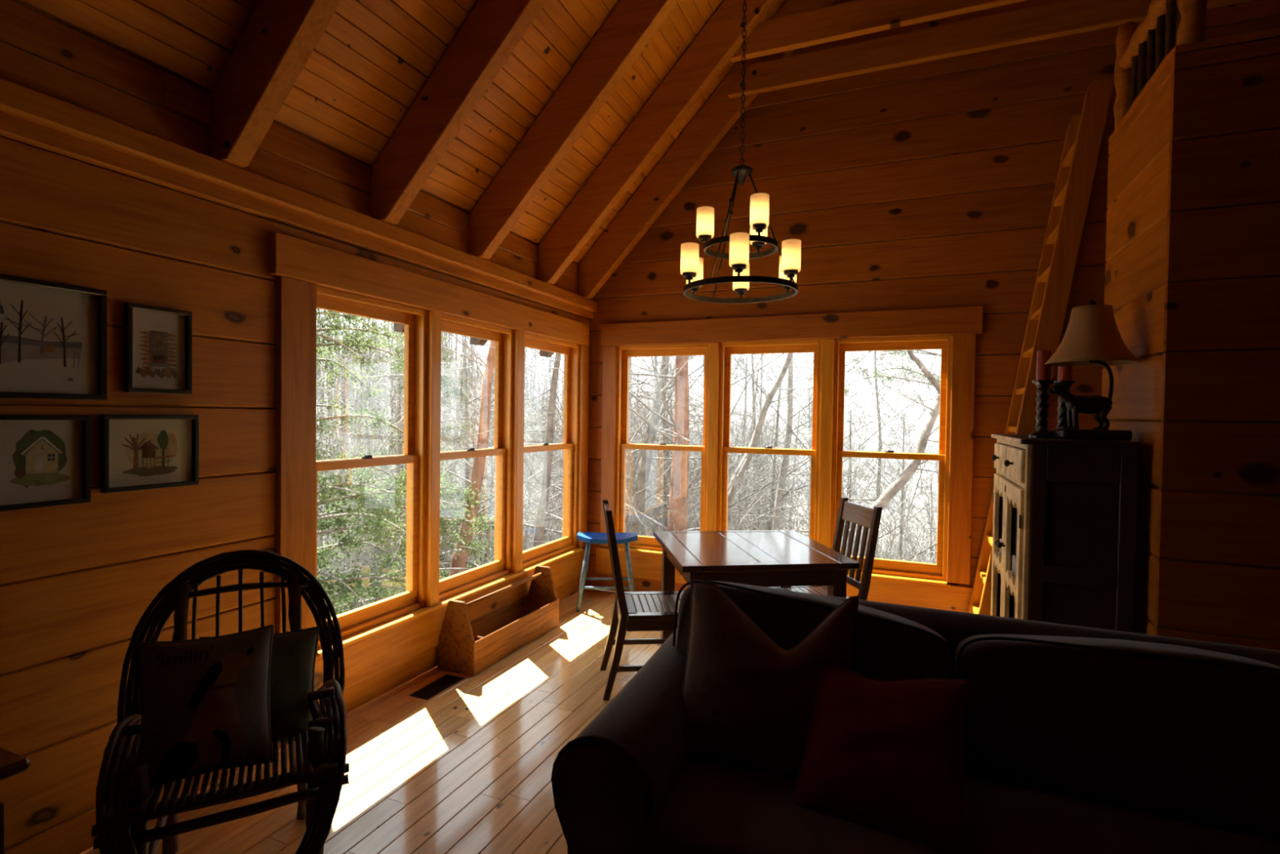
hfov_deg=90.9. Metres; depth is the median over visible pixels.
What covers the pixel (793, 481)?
bare tree
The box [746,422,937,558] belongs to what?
bare tree
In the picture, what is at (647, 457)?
bare tree
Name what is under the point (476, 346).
bare tree
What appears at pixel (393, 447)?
bare tree
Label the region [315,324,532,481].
bare tree
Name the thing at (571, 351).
window
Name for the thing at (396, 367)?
cedar tree
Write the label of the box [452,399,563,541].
bare tree
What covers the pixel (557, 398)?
bare tree
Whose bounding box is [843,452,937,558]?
bare tree
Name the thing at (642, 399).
bare tree
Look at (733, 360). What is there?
bare tree
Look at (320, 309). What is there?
bare tree
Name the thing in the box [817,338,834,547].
trim
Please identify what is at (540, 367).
bare tree
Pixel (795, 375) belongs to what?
bare tree
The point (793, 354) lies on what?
bare tree
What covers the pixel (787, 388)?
bare tree
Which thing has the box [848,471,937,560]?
bare tree
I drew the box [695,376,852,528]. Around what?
bare tree
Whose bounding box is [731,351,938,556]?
bare tree
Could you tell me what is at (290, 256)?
trim
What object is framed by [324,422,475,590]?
bare tree
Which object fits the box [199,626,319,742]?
throw pillow
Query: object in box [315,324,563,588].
bare tree
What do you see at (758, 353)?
bare tree
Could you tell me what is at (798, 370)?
bare tree
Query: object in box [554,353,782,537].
bare tree
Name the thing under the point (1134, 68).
loft railing
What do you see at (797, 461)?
bare tree
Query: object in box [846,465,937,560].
bare tree
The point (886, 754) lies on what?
throw pillow
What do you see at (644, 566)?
trim
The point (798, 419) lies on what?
bare tree
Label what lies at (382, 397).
bare tree
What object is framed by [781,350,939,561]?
bare tree
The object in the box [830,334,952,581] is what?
window
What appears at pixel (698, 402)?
bare tree
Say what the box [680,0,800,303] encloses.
chandelier
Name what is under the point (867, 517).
dining chair
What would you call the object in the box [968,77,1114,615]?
ladder
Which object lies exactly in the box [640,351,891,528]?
bare tree
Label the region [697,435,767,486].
bare tree
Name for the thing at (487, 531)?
bare tree
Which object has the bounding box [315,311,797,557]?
forest
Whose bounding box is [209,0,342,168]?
rafter
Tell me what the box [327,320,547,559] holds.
bare tree
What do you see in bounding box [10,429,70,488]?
artwork
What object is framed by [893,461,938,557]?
bare tree
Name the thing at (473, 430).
bare tree
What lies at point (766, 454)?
bare tree
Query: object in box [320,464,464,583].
bare tree
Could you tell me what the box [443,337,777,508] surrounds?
bare tree
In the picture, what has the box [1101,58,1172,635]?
wall
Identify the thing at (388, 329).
bare tree
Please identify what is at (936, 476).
bare tree
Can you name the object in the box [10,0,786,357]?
ceiling
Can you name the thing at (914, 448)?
bare tree
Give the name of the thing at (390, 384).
bare tree
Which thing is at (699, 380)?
bare tree
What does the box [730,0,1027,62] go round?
tie beam
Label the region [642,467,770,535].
bare tree
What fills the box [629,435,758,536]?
bare tree
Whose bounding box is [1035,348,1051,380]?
candle
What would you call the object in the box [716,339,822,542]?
window
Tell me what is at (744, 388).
bare tree
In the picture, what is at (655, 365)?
bare tree
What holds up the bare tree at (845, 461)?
on the ground
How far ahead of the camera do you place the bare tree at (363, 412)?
26.60 m
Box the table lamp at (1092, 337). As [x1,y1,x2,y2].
[1044,299,1139,440]
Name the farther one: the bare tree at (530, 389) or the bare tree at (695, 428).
the bare tree at (530, 389)
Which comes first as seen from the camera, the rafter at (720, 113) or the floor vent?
the floor vent
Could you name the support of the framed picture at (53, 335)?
attached to the wall at (110, 181)
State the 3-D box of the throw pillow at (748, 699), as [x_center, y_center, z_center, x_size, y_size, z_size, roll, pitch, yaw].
[0.395,0.790,1.997,0.556,0.505,0.272,1,1,19]
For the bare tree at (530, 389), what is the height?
9.074 m
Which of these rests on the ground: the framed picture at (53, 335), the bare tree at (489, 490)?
the bare tree at (489, 490)
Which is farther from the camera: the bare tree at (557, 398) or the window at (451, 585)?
the bare tree at (557, 398)
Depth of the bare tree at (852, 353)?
14.78 m
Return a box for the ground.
[315,336,937,570]
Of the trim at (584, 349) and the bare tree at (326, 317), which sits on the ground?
the bare tree at (326, 317)
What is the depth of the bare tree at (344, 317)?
26.35 m
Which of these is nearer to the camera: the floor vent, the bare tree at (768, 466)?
the floor vent
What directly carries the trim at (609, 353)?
attached to the wall at (930, 184)
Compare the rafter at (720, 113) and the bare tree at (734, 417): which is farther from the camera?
the bare tree at (734, 417)
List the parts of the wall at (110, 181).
plate trim, plate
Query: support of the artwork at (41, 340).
attached to the framed picture at (53, 335)
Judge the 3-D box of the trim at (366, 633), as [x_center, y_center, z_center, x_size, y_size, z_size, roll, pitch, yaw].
[-1.006,1.034,4.092,0.068,0.018,2.559,1,1,23]
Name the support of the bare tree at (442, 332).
on the ground
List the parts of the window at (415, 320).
sash, sash, sill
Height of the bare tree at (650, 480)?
4.144 m
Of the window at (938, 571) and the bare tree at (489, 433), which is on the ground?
the bare tree at (489, 433)
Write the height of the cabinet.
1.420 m
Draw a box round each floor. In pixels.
[80,588,661,853]
[1108,27,1279,143]
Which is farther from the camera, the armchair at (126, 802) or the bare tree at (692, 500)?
the bare tree at (692, 500)
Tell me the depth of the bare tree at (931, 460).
23.79 m
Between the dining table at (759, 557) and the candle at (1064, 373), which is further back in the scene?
the dining table at (759, 557)
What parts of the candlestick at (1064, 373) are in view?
twisted stem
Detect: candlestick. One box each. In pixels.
[1028,348,1054,438]
[1053,366,1075,428]
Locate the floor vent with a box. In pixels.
[408,674,464,699]
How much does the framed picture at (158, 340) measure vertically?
0.312 m
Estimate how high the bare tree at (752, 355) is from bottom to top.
10.376 m
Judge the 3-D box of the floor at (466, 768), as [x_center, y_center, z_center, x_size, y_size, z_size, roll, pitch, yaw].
[1.126,1.655,0.755,6.880,0.300,7.680,1,1,23]
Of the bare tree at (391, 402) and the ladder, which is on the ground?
the bare tree at (391, 402)
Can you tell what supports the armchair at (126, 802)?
on the floor at (466, 768)
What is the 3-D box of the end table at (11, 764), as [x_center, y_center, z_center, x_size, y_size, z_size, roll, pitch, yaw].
[-1.913,1.172,1.526,0.325,0.550,0.555,1,1,23]
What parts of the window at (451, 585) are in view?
sash, sash, sill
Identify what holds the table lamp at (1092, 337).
on the cabinet
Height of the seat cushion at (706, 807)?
0.170 m
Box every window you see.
[315,285,427,647]
[439,313,513,599]
[522,332,579,568]
[614,342,709,551]
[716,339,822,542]
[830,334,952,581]
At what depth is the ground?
55.77 m
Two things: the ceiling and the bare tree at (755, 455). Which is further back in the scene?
the bare tree at (755, 455)
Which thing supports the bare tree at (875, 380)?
on the ground
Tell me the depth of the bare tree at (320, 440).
18.04 m
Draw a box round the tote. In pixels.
[437,564,559,675]
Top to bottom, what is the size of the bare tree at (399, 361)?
8.952 m
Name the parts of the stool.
leg, leg, seat, leg, leg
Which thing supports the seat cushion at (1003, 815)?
on the sofa
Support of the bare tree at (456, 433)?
on the ground
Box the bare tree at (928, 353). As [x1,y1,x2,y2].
[844,350,941,403]
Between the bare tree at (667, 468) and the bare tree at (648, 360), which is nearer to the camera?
the bare tree at (667, 468)
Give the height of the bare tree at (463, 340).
7.761 m
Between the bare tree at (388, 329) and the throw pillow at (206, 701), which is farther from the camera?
the bare tree at (388, 329)
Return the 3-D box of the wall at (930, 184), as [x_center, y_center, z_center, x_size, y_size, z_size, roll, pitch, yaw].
[2.582,-1.644,4.189,6.740,6.205,0.140,1,1,23]
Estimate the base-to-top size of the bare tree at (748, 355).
8.039 m
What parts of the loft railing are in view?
post, rail, rail, post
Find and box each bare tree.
[315,311,494,611]
[315,315,375,518]
[315,316,447,433]
[315,316,459,537]
[315,318,563,578]
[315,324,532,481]
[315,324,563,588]
[315,328,524,517]
[315,333,406,550]
[315,362,470,595]
[315,383,465,611]
[315,388,368,541]
[316,309,483,611]
[316,311,639,544]
[316,311,669,575]
[316,313,462,544]
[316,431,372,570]
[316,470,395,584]
[317,317,633,576]
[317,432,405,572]
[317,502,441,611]
[318,334,551,594]
[319,355,734,533]
[319,440,392,542]
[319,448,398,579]
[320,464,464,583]
[322,433,563,565]
[324,372,544,564]
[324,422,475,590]
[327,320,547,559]
[328,384,479,571]
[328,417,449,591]
[329,430,495,577]
[335,402,463,481]
[337,323,639,561]
[342,396,494,533]
[345,412,397,529]
[346,336,673,547]
[348,340,563,564]
[393,332,649,548]
[440,360,563,537]
[440,396,563,564]
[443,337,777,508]
[444,369,799,536]
[445,335,704,493]
[445,346,564,549]
[447,389,563,506]
[448,364,653,524]
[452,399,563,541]
[472,355,741,531]
[488,348,880,544]
[488,405,700,530]
[522,363,699,551]
[522,427,701,537]
[523,354,751,528]
[523,391,697,507]
[524,352,805,531]
[526,398,643,536]
[526,432,669,541]
[527,352,813,530]
[527,356,697,503]
[529,379,734,525]
[530,354,812,529]
[531,352,861,529]
[532,355,735,496]
[533,441,642,497]
[534,367,811,533]
[536,355,763,475]
[544,356,796,530]
[544,480,662,542]
[551,387,795,530]
[552,353,813,524]
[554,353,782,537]
[557,354,750,535]
[559,359,740,500]
[625,350,926,530]
[625,351,883,530]
[626,455,799,526]
[627,408,739,531]
[628,353,879,537]
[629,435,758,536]
[631,360,698,525]
[631,380,810,528]
[631,399,703,534]
[632,368,859,530]
[634,355,866,523]
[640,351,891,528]
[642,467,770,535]
[643,355,853,521]
[643,387,852,530]
[644,360,883,522]
[647,353,910,548]
[648,500,772,532]
[671,387,812,511]
[674,351,940,529]
[689,349,941,555]
[689,374,934,529]
[689,417,769,523]
[691,357,894,536]
[692,466,808,525]
[692,480,809,535]
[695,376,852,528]
[696,351,937,530]
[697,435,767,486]
[728,349,941,558]
[728,351,877,529]
[731,349,940,556]
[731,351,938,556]
[734,352,880,529]
[735,461,810,528]
[736,453,909,553]
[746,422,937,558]
[746,444,844,526]
[747,357,859,509]
[750,482,809,530]
[757,354,893,531]
[760,418,933,561]
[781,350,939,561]
[791,439,938,551]
[809,349,940,559]
[842,461,930,545]
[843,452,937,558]
[844,350,941,403]
[844,428,939,562]
[845,350,940,563]
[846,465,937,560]
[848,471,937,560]
[852,472,899,549]
[857,448,938,562]
[860,460,937,553]
[863,471,937,559]
[884,464,937,559]
[884,475,937,560]
[891,432,937,562]
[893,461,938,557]
[919,496,937,560]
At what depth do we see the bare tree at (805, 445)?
30.79 m
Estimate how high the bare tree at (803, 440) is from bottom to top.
10.568 m
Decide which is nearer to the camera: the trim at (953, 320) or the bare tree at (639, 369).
the trim at (953, 320)
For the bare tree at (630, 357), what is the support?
on the ground
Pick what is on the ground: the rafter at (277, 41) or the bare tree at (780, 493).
the bare tree at (780, 493)
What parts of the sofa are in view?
arm, frame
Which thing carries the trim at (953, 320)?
attached to the wall at (930, 184)
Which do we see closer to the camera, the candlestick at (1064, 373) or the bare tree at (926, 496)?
the candlestick at (1064, 373)
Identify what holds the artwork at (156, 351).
attached to the framed picture at (158, 340)
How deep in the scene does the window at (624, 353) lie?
5.29 m
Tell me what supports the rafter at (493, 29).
on the wall at (110, 181)
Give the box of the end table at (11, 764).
[0,746,30,853]
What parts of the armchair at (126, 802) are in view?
arm rod, arm rod, arm rod, arm rod, leg, seat rail, leg, seat rail, leg, seat rail, arm rod, leg, arm rod, arm rod, arm rod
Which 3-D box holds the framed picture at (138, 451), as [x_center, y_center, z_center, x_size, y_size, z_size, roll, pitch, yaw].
[-1.763,0.089,2.280,0.026,0.267,0.311,1,1,23]
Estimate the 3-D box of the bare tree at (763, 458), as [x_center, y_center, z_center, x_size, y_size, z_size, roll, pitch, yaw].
[3.663,1.715,12.204,4.185,6.326,3.682,2,1,39]
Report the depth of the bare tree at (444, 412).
14.13 m
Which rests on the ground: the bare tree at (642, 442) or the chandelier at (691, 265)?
the bare tree at (642, 442)
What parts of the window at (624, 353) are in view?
sill, sash, sash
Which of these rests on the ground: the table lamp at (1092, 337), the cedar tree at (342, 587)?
the cedar tree at (342, 587)
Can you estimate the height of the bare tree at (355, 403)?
7.743 m
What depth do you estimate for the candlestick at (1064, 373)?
3.02 m
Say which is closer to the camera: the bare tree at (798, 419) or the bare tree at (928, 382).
the bare tree at (928, 382)
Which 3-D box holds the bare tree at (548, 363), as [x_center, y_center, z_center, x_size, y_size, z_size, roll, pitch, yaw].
[-0.531,1.559,14.184,5.422,6.287,3.871,1,1,31]
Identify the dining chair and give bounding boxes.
[600,499,684,700]
[768,497,882,599]
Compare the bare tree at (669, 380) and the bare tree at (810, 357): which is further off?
the bare tree at (810, 357)
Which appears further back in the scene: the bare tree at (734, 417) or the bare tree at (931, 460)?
the bare tree at (931, 460)
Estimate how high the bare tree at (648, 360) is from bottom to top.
12.663 m
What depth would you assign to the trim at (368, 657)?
3.50 m
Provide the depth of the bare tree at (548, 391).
16.82 m
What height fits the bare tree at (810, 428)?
13.113 m
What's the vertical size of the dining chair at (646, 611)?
1.000 m
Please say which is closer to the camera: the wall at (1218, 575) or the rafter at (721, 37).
the wall at (1218, 575)
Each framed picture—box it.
[0,273,106,399]
[0,414,90,511]
[99,414,199,493]
[124,302,192,394]
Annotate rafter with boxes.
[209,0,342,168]
[370,0,546,224]
[468,0,679,259]
[537,0,776,284]
[577,0,834,298]
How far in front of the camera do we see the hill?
135.59 m
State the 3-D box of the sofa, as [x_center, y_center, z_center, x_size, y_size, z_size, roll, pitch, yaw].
[0.967,1.028,1.782,2.240,0.910,0.980,1,1,23]
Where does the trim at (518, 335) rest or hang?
attached to the wall at (110, 181)
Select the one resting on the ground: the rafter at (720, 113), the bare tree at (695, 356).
the bare tree at (695, 356)
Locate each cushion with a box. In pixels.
[629,759,945,853]
[675,580,951,679]
[955,633,1279,839]
[963,760,1279,853]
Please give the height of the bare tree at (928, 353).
9.202 m
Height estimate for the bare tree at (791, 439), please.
5.949 m
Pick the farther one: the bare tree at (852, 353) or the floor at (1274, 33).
the bare tree at (852, 353)
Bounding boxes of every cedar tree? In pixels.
[315,308,494,617]
[344,329,494,583]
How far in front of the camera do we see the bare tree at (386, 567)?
11.01 m
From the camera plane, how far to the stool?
4.84 m
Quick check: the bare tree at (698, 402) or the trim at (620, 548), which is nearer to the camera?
the trim at (620, 548)
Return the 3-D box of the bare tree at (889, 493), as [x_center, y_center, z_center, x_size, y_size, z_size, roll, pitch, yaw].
[3.405,0.204,8.913,3.980,7.137,3.453,1,1,29]
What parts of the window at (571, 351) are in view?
sash, sash, sill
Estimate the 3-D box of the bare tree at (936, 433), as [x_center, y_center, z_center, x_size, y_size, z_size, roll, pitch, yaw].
[7.976,3.031,14.681,3.645,6.213,5.008,2,1,33]
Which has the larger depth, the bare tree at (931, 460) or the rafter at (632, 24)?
the bare tree at (931, 460)
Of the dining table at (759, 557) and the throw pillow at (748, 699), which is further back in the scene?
the dining table at (759, 557)
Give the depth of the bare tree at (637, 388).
12.41 m
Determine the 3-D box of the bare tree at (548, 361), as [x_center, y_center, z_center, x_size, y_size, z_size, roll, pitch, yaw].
[-6.528,1.773,27.620,11.499,11.832,7.985,1,1,4]
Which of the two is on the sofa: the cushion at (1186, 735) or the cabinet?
the cushion at (1186, 735)
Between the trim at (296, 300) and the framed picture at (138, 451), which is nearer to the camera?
the framed picture at (138, 451)
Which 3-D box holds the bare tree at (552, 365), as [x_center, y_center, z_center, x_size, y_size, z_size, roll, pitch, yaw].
[-2.042,1.461,14.797,4.807,6.977,4.229,0,1,-16]
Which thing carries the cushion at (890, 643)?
on the sofa
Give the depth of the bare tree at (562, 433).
13.27 m
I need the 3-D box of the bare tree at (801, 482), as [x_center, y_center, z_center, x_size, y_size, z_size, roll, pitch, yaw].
[2.133,2.909,12.264,2.335,3.712,2.406,0,1,-31]
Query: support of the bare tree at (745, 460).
on the ground
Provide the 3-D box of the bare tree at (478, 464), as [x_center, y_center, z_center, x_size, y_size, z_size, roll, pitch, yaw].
[-1.966,-0.532,8.283,4.654,8.491,4.888,0,1,-25]
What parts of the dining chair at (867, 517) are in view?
seat frame, seat frame, post, rail, rail, post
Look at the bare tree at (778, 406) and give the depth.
11.96 m
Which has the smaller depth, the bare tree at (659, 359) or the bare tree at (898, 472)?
the bare tree at (898, 472)
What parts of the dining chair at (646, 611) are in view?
rail, post, post, seat frame, seat frame, seat frame, seat frame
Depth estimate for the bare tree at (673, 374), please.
10.66 m
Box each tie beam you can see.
[727,0,1254,98]
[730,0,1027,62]
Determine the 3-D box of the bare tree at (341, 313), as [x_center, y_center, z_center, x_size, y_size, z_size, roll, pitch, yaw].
[-6.547,0.314,11.683,4.829,9.745,6.763,1,1,18]
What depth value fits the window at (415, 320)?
3.57 m
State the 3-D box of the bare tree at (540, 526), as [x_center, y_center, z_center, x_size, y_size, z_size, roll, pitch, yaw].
[-1.228,0.478,9.248,5.026,6.747,4.478,1,1,27]
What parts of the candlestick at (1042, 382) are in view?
twisted stem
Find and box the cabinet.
[990,433,1139,632]
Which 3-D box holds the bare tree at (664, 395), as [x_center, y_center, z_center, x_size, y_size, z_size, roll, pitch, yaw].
[0.607,0.851,11.348,4.658,7.737,5.295,1,1,22]
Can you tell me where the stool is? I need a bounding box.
[576,532,637,611]
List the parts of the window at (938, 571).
sash, sash, sill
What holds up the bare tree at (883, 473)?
on the ground
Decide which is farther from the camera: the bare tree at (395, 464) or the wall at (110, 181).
the bare tree at (395, 464)
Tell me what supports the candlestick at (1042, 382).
on the cabinet
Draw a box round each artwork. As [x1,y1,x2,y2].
[0,300,81,381]
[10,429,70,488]
[121,430,178,475]
[135,330,177,378]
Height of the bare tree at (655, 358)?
12.973 m
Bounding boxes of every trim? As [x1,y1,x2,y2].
[269,231,588,345]
[275,275,316,633]
[313,546,589,702]
[315,547,582,656]
[425,311,441,606]
[511,329,524,573]
[577,344,589,547]
[595,546,973,612]
[600,306,982,346]
[600,345,617,546]
[617,546,946,585]
[706,342,719,530]
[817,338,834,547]
[946,333,976,584]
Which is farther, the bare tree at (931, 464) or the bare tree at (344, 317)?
the bare tree at (344, 317)
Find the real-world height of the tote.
0.411 m
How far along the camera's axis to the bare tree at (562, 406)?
10.78 m
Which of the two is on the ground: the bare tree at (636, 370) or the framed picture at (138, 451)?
the bare tree at (636, 370)
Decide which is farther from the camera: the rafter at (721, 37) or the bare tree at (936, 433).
the bare tree at (936, 433)
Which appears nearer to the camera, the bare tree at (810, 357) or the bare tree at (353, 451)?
the bare tree at (353, 451)
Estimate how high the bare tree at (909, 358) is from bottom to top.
8.393 m
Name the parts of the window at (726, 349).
sash, sash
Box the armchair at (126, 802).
[91,549,349,853]
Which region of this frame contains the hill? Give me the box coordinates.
[631,383,939,514]
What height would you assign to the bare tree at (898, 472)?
4.466 m
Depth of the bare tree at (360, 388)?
10.79 m
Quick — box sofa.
[551,580,1279,853]
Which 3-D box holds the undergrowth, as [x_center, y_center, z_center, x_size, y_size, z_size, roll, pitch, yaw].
[-1.216,3.358,19.171,29.378,8.771,22.619,1,1,15]
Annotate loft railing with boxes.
[1113,0,1207,129]
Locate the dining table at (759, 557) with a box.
[653,529,860,645]
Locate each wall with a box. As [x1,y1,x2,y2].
[0,0,597,853]
[586,0,1279,591]
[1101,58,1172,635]
[1154,37,1279,649]
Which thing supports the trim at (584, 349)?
attached to the wall at (110, 181)
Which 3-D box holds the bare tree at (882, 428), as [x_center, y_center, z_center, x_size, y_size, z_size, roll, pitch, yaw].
[6.792,2.704,15.425,4.986,6.114,3.629,1,1,-11]
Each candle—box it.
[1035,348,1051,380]
[1057,366,1072,380]
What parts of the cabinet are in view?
knob, door, lace trim, knob, drawer, door panel, door panel, knob, panel, panel, door, frame, lace trim, door panel, drawer, door panel, panel, panel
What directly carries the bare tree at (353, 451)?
on the ground
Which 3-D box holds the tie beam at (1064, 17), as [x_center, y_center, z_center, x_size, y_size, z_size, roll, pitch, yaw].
[2.523,-2.476,3.829,4.073,0.190,0.068,1,1,23]
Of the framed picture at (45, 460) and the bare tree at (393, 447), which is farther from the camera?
the bare tree at (393, 447)
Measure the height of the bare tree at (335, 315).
9.824 m
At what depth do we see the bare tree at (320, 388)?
16.75 m
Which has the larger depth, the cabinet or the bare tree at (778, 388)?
the bare tree at (778, 388)
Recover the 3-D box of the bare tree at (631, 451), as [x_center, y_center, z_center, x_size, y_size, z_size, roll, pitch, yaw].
[-0.526,1.393,10.354,4.649,5.942,3.384,1,1,19]
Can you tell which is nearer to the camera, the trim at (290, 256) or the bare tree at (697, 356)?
the trim at (290, 256)
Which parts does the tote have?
handle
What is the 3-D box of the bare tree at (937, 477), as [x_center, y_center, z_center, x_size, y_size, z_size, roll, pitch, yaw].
[5.176,1.789,11.215,5.765,6.644,3.030,0,1,-39]
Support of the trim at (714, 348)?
attached to the wall at (930, 184)
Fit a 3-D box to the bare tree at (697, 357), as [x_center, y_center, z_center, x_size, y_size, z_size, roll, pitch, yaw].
[3.187,1.665,13.792,4.653,6.679,3.322,1,1,-12]
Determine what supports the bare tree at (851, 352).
on the ground
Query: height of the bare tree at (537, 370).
7.659 m
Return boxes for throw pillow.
[137,624,274,787]
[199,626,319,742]
[681,578,858,778]
[793,665,968,853]
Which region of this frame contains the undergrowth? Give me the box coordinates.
[317,373,937,613]
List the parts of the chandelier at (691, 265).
lamp shade, lamp shade, lamp shade, rod, rod, rod, rod, lamp shade, lamp shade, lamp shade, lamp shade, rod, rod, lamp shade, lamp shade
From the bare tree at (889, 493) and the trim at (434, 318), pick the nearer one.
the trim at (434, 318)
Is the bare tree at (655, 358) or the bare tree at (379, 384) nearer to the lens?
the bare tree at (379, 384)

